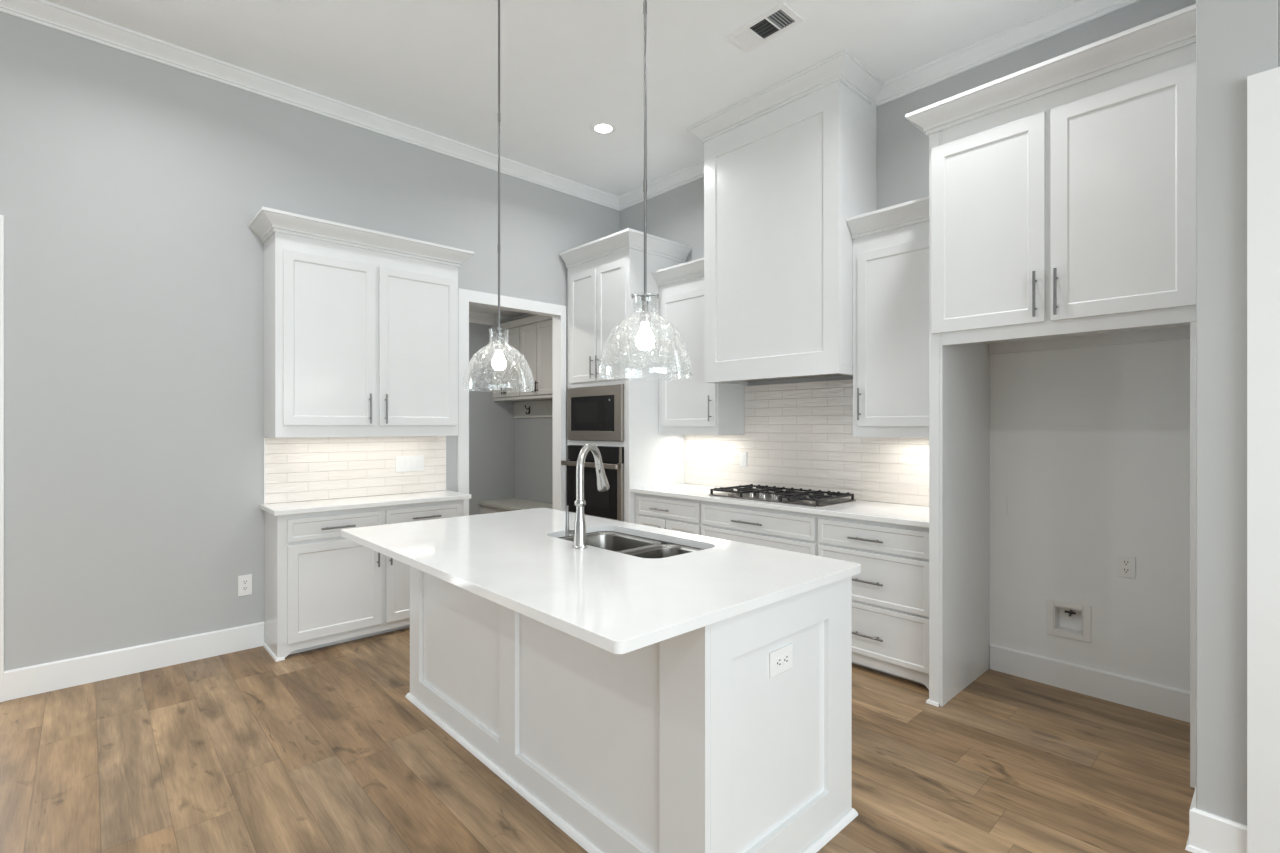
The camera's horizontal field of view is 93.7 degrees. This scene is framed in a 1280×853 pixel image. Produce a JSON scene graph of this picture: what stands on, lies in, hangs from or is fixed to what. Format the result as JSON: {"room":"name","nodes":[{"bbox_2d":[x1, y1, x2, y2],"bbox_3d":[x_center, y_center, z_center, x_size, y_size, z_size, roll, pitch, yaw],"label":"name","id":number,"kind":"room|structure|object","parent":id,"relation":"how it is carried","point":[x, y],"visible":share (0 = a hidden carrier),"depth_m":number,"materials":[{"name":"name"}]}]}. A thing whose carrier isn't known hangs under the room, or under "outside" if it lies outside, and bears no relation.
{"room":"kitchen","nodes":[
{"label":"kitchen","id":0,"kind":"room"},
{"bbox_2d":[0,12,619,670],"bbox_3d":[-3.137,-0.410,3.343,8.120,3.660,0.120,0,0,-43],"label":"wall","id":1,"kind":"structure","parent":0,"point":[132,186],"depth_m":3.52,"materials":[{"name":"grey paint"}]},
{"bbox_2d":[0,215,3,701],"bbox_3d":[-3.749,0.165,2.764,1.135,2.510,0.140,0,0,-43],"label":"trim","id":2,"kind":"structure","parent":1,"relation":"attached to","point":[1,216],"depth_m":3.09,"materials":[{"name":"white paint"}]},
{"bbox_2d":[4,622,264,700],"bbox_3d":[-2.866,1.344,3.501,1.163,0.152,0.015,0,0,-43],"label":"baseboard","id":3,"kind":"structure","parent":1,"relation":"attached to","point":[56,675],"depth_m":3.43,"materials":[{"name":"white paint"}]},
{"bbox_2d":[238,574,251,595],"bbox_3d":[-2.518,1.012,3.826,0.076,0.130,0.008,0,0,-43],"label":"electrical outlet","id":4,"kind":"object","parent":1,"relation":"attached to","point":[244,581],"visible":1,"depth_m":3.82,"materials":[{"name":"white plastic"}]},
{"bbox_2d":[0,0,703,210],"bbox_3d":[-2.617,-2.192,2.690,8.000,0.095,1.545,0,0,-43],"label":"trim","id":5,"kind":"structure","parent":1,"relation":"attached to","point":[42,12],"depth_m":4.00,"materials":[{"name":"white paint"}]},
{"bbox_2d":[264,436,445,503],"bbox_3d":[-1.987,0.287,4.315,1.238,0.432,0.010,0,0,-43],"label":"backsplash","id":6,"kind":"structure","parent":1,"relation":"attached to","point":[296,469],"depth_m":4.23,"materials":[{"name":"white tile"}]},
{"bbox_2d":[395,455,423,471],"bbox_3d":[-1.740,0.279,4.528,0.212,0.117,0.011,0,0,-43],"label":"switch plate","id":7,"kind":"object","parent":6,"relation":"attached to","point":[402,463],"visible":1,"depth_m":4.52,"materials":[{"name":"white plastic"}]},
{"bbox_2d":[248,207,473,437],"bbox_3d":[-1.870,-0.615,4.148,1.355,1.365,0.414,0,0,-43],"label":"upper cabinet","id":8,"kind":"object","parent":1,"relation":"attached to","point":[361,324],"visible":1,"depth_m":3.96,"materials":[{"name":"white paint"}]},
{"bbox_2d":[469,312,535,325],"bbox_3d":[-1.861,-1.325,6.066,2.650,0.110,2.150,0,0,-43],"label":"trim","id":9,"kind":"structure","parent":1,"relation":"attached to","point":[478,318],"depth_m":7.43,"materials":[{"name":"white paint"}]},
{"bbox_2d":[457,288,565,515],"bbox_3d":[-1.110,0.158,5.200,1.053,2.525,0.140,0,0,-43],"label":"trim","id":10,"kind":"structure","parent":1,"relation":"attached to","point":[466,297],"depth_m":5.28,"materials":[{"name":"white paint"}]},
{"bbox_2d":[469,322,514,514],"bbox_3d":[-2.630,0.020,6.900,2.890,2.800,0.120,0,0,-43],"label":"wall","id":11,"kind":"structure","parent":0,"point":[491,423],"depth_m":7.47,"materials":[{"name":"paint"}]},
{"bbox_2d":[469,305,528,317],"bbox_3d":[-1.901,-1.430,6.110,2.890,0.100,2.270,0,0,-43],"label":"ceiling","id":12,"kind":"structure","parent":0,"point":[472,308],"depth_m":7.26,"materials":[{"name":"paint"}]},
{"bbox_2d":[515,400,552,503],"bbox_3d":[-0.843,0.020,7.005,0.120,2.800,2.150,0,0,-43],"label":"wall","id":13,"kind":"structure","parent":0,"point":[533,436],"depth_m":7.42,"materials":[{"name":"paint"}]},
{"bbox_2d":[491,319,535,401],"bbox_3d":[-1.528,-0.790,7.383,0.372,0.940,0.662,0,0,-43],"label":"upper cabinet","id":14,"kind":"object","parent":13,"relation":"attached to","point":[505,382],"visible":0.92,"depth_m":7.24,"materials":[{"name":"paint"}]},
{"bbox_2d":[514,400,552,417],"bbox_3d":[-0.927,-0.212,6.938,0.092,0.205,2.130,0,0,-43],"label":"hook rail","id":15,"kind":"object","parent":13,"relation":"attached to","point":[543,408],"visible":0.28,"depth_m":7.39,"materials":[{"name":"paint"}]},
{"bbox_2d":[519,315,552,399],"bbox_3d":[-1.059,-0.790,6.875,0.372,0.940,0.722,0,0,-43],"label":"upper cabinet","id":16,"kind":"object","parent":13,"relation":"attached to","point":[536,330],"visible":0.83,"depth_m":6.78,"materials":[{"name":"paint"}]},
{"bbox_2d":[45,0,1073,196],"bbox_3d":[0.091,-2.290,0.199,8.600,0.100,9.120,0,0,-43],"label":"ceiling","id":17,"kind":"structure","parent":0,"point":[567,67],"depth_m":3.58,"materials":[{"name":"paint"}]},
{"bbox_2d":[463,0,534,391],"bbox_3d":[-0.698,-1.210,2.970,0.347,2.059,0.347,0,0,-13],"label":"pendant light","id":18,"kind":"object","parent":17,"relation":"hanging from","point":[498,362],"visible":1,"depth_m":2.96,"materials":[{"name":"clear glass"}]},
{"bbox_2d":[495,333,502,349],"bbox_3d":[-0.698,-0.429,2.970,0.042,0.102,0.042,0,0,-13],"label":"socket","id":19,"kind":"object","parent":18,"relation":"attached to","point":[498,345],"depth_m":2.96,"materials":[{"name":"silver metal"}]},
{"bbox_2d":[591,121,615,134],"bbox_3d":[-0.274,-2.237,4.502,0.194,0.006,0.194,0,0,-43],"label":"recessed light","id":20,"kind":"object","parent":17,"relation":"in","point":[604,128],"visible":1,"depth_m":4.50,"materials":[{"name":"white plastic"}]},
{"bbox_2d":[598,0,692,376],"bbox_3d":[0.019,-1.210,2.194,0.347,2.059,0.347,0,0,0],"label":"pendant light","id":21,"kind":"object","parent":17,"relation":"hanging from","point":[645,341],"visible":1,"depth_m":2.19,"materials":[{"name":"clear glass"}]},
{"bbox_2d":[640,300,650,323],"bbox_3d":[0.019,-0.429,2.194,0.042,0.102,0.042,0,0,0],"label":"socket","id":22,"kind":"object","parent":21,"relation":"attached to","point":[645,316],"depth_m":2.18,"materials":[{"name":"silver metal"}]},
{"bbox_2d":[727,2,803,51],"bbox_3d":[0.700,-2.236,3.373,0.200,0.008,0.380,0,0,-43],"label":"ceiling vent","id":23,"kind":"object","parent":17,"relation":"in","point":[780,18],"visible":1,"depth_m":3.37,"materials":[{"name":"white plastic"}]},
{"bbox_2d":[0,627,1194,852],"bbox_3d":[-0.750,1.480,1.110,8.600,0.120,11.600,0,0,-43],"label":"floor","id":24,"kind":"structure","parent":0,"point":[323,749],"depth_m":2.45,"materials":[{"name":"brown wood"}]},
{"bbox_2d":[263,499,463,661],"bbox_3d":[-1.859,0.978,4.154,1.221,0.884,0.416,0,0,-43],"label":"base cabinet","id":25,"kind":"object","parent":24,"relation":"on","point":[323,587],"visible":0.57,"depth_m":3.84,"materials":[{"name":"white paint"}]},
{"bbox_2d":[260,490,470,515],"bbox_3d":[-1.854,0.519,4.166,1.272,0.031,0.409,0,0,-43],"label":"countertop","id":26,"kind":"structure","parent":25,"relation":"on","point":[287,508],"depth_m":4.03,"materials":[{"name":"white stone"}]},
{"bbox_2d":[478,498,552,513],"bbox_3d":[-1.085,1.170,6.794,0.518,0.500,2.128,0,0,-43],"label":"bench","id":27,"kind":"object","parent":24,"relation":"on","point":[509,504],"visible":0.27,"depth_m":7.17,"materials":[{"name":"paint"}]},
{"bbox_2d":[560,228,691,523],"bbox_3d":[-0.137,-0.076,5.350,0.743,2.993,0.940,0,0,-43],"label":"tall cabinet","id":28,"kind":"object","parent":24,"relation":"on","point":[604,273],"visible":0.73,"depth_m":5.05,"materials":[{"name":"white paint"}]},
{"bbox_2d":[561,445,623,521],"bbox_3d":[-0.317,0.504,5.274,0.375,0.664,0.765,0,0,-43],"label":"wall oven","id":29,"kind":"object","parent":28,"relation":"in","point":[609,504],"visible":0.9,"depth_m":5.10,"materials":[{"name":"metal"}]},
{"bbox_2d":[567,384,623,440],"bbox_3d":[-0.291,-0.112,5.288,0.318,0.464,0.751,0,0,-43],"label":"microwave","id":30,"kind":"object","parent":28,"relation":"in","point":[597,412],"visible":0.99,"depth_m":5.15,"materials":[{"name":"silver metal"}]},
{"bbox_2d":[405,531,857,852],"bbox_3d":[-0.217,0.978,2.671,0.844,0.884,2.079,0,0,-43],"label":"kitchen island","id":31,"kind":"object","parent":24,"relation":"on","point":[687,742],"visible":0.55,"depth_m":2.00,"materials":[{"name":"white paint"}]},
{"bbox_2d":[341,508,860,653],"bbox_3d":[-0.326,0.519,2.569,1.182,0.031,2.094,0,0,-43],"label":"island countertop","id":32,"kind":"structure","parent":31,"relation":"on","point":[614,602],"depth_m":2.07,"materials":[{"name":"white stone"}]},
{"bbox_2d":[565,443,608,548],"bbox_3d":[-0.207,0.287,2.595,0.093,0.432,0.275,0,0,31],"label":"kitchen faucet","id":33,"kind":"object","parent":32,"relation":"on","point":[579,532],"visible":1,"depth_m":2.49,"materials":[{"name":"silver metal"}]},
{"bbox_2d":[559,531,703,558],"bbox_3d":[-0.061,0.637,2.678,0.430,0.200,0.780,0,0,-43],"label":"sink","id":34,"kind":"object","parent":32,"relation":"in","point":[637,546],"visible":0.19,"depth_m":2.90,"materials":[{"name":"metal"}]},
{"bbox_2d":[769,644,792,677],"bbox_3d":[0.452,0.747,1.915,0.124,0.078,0.008,0,0,-43],"label":"electrical outlet","id":35,"kind":"object","parent":31,"relation":"attached to","point":[780,660],"visible":1,"depth_m":1.91,"materials":[{"name":"white plastic"}]},
{"bbox_2d":[775,657,781,667],"bbox_3d":[0.439,0.747,1.900,0.033,0.029,0.003,0,0,-43],"label":"receptacle","id":36,"kind":"object","parent":35,"relation":"attached to","point":[778,660],"depth_m":1.90,"materials":[{"name":"white plastic"}]},
{"bbox_2d":[783,654,788,663],"bbox_3d":[0.468,0.747,1.927,0.033,0.029,0.003,0,0,-43],"label":"receptacle","id":37,"kind":"object","parent":35,"relation":"attached to","point":[785,656],"depth_m":1.93,"materials":[{"name":"white plastic"}]},
{"bbox_2d":[635,493,701,534],"bbox_3d":[0.403,0.978,4.830,0.656,0.884,0.722,0,0,-43],"label":"base cabinet","id":38,"kind":"object","parent":24,"relation":"on","point":[670,513],"visible":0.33,"depth_m":4.60,"materials":[{"name":"white paint"}]},
{"bbox_2d":[701,501,817,555],"bbox_3d":[0.969,0.978,4.217,0.656,0.884,0.945,0,0,-43],"label":"base cabinet","id":39,"kind":"object","parent":24,"relation":"on","point":[772,528],"visible":0.34,"depth_m":3.97,"materials":[{"name":"white paint"}]},
{"bbox_2d":[631,483,928,527],"bbox_3d":[0.969,0.519,4.227,0.644,0.031,2.377,0,0,-43],"label":"countertop","id":40,"kind":"structure","parent":39,"relation":"on","point":[893,513],"depth_m":3.78,"materials":[{"name":"white stone"}]},
{"bbox_2d":[709,484,855,506],"bbox_3d":[0.986,0.477,4.243,0.500,0.054,0.905,0,0,-43],"label":"gas cooktop","id":41,"kind":"object","parent":40,"relation":"in","point":[812,498],"visible":1,"depth_m":4.12,"materials":[{"name":"metal"}]},
{"bbox_2d":[709,491,855,506],"bbox_3d":[0.986,0.499,4.243,0.500,0.008,0.905,0,0,-43],"label":"grate","id":42,"kind":"object","parent":41,"relation":"on","point":[756,496],"depth_m":4.07,"materials":[{"name":"metal"}]},
{"bbox_2d":[818,515,928,688],"bbox_3d":[1.530,0.978,3.609,0.656,0.884,0.708,0,0,-43],"label":"base cabinet","id":43,"kind":"object","parent":24,"relation":"on","point":[890,593],"visible":0.48,"depth_m":3.35,"materials":[{"name":"white paint"}]},
{"bbox_2d":[905,4,1195,787],"bbox_3d":[2.037,-0.093,2.952,0.803,3.026,1.111,0,0,-43],"label":"tall cabinet","id":44,"kind":"object","parent":24,"relation":"on","point":[1062,188],"visible":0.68,"depth_m":2.73,"materials":[{"name":"white paint"}]},
{"bbox_2d":[620,0,1195,506],"bbox_3d":[2.895,-0.410,2.705,0.120,3.660,9.000,0,0,-43],"label":"wall","id":45,"kind":"structure","parent":0,"point":[677,214],"depth_m":3.88,"materials":[{"name":"grey paint"}]},
{"bbox_2d":[651,258,743,434],"bbox_3d":[0.470,-0.617,4.937,0.413,1.364,0.656,0,0,-43],"label":"upper cabinet","id":46,"kind":"object","parent":45,"relation":"attached to","point":[688,405],"visible":0.77,"depth_m":4.83,"materials":[{"name":"white paint"}]},
{"bbox_2d":[687,50,883,385],"bbox_3d":[1.002,-1.284,4.232,0.589,1.911,1.276,0,0,-43],"label":"range hood","id":47,"kind":"object","parent":45,"relation":"attached to","point":[786,165],"visible":0.94,"depth_m":3.97,"materials":[{"name":"white paint"}]},
{"bbox_2d":[684,379,928,505],"bbox_3d":[1.202,0.088,4.443,0.010,0.829,2.376,0,0,-43],"label":"backsplash","id":48,"kind":"structure","parent":45,"relation":"attached to","point":[796,435],"depth_m":4.39,"materials":[{"name":"white tile"}]},
{"bbox_2d":[740,452,746,466],"bbox_3d":[0.831,0.263,4.830,0.008,0.116,0.070,0,0,-43],"label":"switch plate","id":49,"kind":"object","parent":48,"relation":"attached to","point":[743,455],"visible":1,"depth_m":4.82,"materials":[{"name":"white plastic"}]},
{"bbox_2d":[846,196,928,437],"bbox_3d":[1.649,-0.617,3.659,0.413,1.364,0.620,0,0,-43],"label":"upper cabinet","id":50,"kind":"object","parent":45,"relation":"attached to","point":[891,244],"visible":0.7,"depth_m":3.61,"materials":[{"name":"white paint"}]},
{"bbox_2d":[874,0,1140,106],"bbox_3d":[2.124,-2.192,3.389,0.085,0.095,1.670,0,0,-43],"label":"trim","id":51,"kind":"structure","parent":45,"relation":"attached to","point":[1075,13],"depth_m":3.44,"materials":[{"name":"white paint"}]},
{"bbox_2d":[990,339,1189,690],"bbox_3d":[2.424,0.270,3.216,0.120,2.300,1.010,0,0,-43],"label":"wall niche","id":52,"kind":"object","parent":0,"point":[1090,446],"visible":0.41,"depth_m":3.16,"materials":[{"name":"paint"}]},
{"bbox_2d":[1046,598,1090,642],"bbox_3d":[2.337,1.046,3.262,0.072,0.196,0.200,0,0,-43],"label":"water supply box","id":53,"kind":"object","parent":52,"relation":"attached to","point":[1075,618],"visible":1,"depth_m":3.27,"materials":[{"name":"white plastic"}]},
{"bbox_2d":[990,644,1189,722],"bbox_3d":[2.384,1.347,3.159,0.015,0.145,0.976,0,0,-43],"label":"baseboard","id":54,"kind":"structure","parent":52,"relation":"attached to","point":[1167,701],"depth_m":3.15,"materials":[{"name":"white paint"}]},
{"bbox_2d":[1117,555,1134,578],"bbox_3d":[2.480,0.714,3.059,0.008,0.112,0.072,0,0,-43],"label":"electrical outlet","id":55,"kind":"object","parent":52,"relation":"attached to","point":[1125,564],"visible":1,"depth_m":3.06,"materials":[{"name":"white plastic"}]},
{"bbox_2d":[1122,560,1129,565],"bbox_3d":[2.478,0.694,3.058,0.003,0.029,0.033,0,0,-43],"label":"receptacle","id":56,"kind":"object","parent":55,"relation":"attached to","point":[1124,562],"depth_m":3.06,"materials":[{"name":"white plastic"}]},
{"bbox_2d":[1122,567,1129,573],"bbox_3d":[2.478,0.734,3.058,0.003,0.029,0.033,0,0,-43],"label":"receptacle","id":57,"kind":"object","parent":55,"relation":"attached to","point":[1125,570],"depth_m":3.06,"materials":[{"name":"white plastic"}]},
{"bbox_2d":[1196,0,1279,825],"bbox_3d":[3.884,-0.410,0.685,1.167,3.660,4.690,0,0,-43],"label":"wall","id":58,"kind":"structure","parent":0,"point":[1236,40],"depth_m":1.97,"materials":[{"name":"grey paint"}]},
{"bbox_2d":[1185,787,1246,852],"bbox_3d":[2.043,1.350,2.111,0.447,0.140,0.147,0,0,-43],"label":"baseboard","id":59,"kind":"structure","parent":58,"relation":"attached to","point":[1208,832],"depth_m":1.97,"materials":[{"name":"white paint"}]},
{"bbox_2d":[1247,67,1279,852],"bbox_3d":[2.332,0.155,1.572,0.150,2.530,1.038,0,0,-43],"label":"trim","id":60,"kind":"structure","parent":58,"relation":"attached to","point":[1263,88],"depth_m":1.88,"materials":[{"name":"white paint"}]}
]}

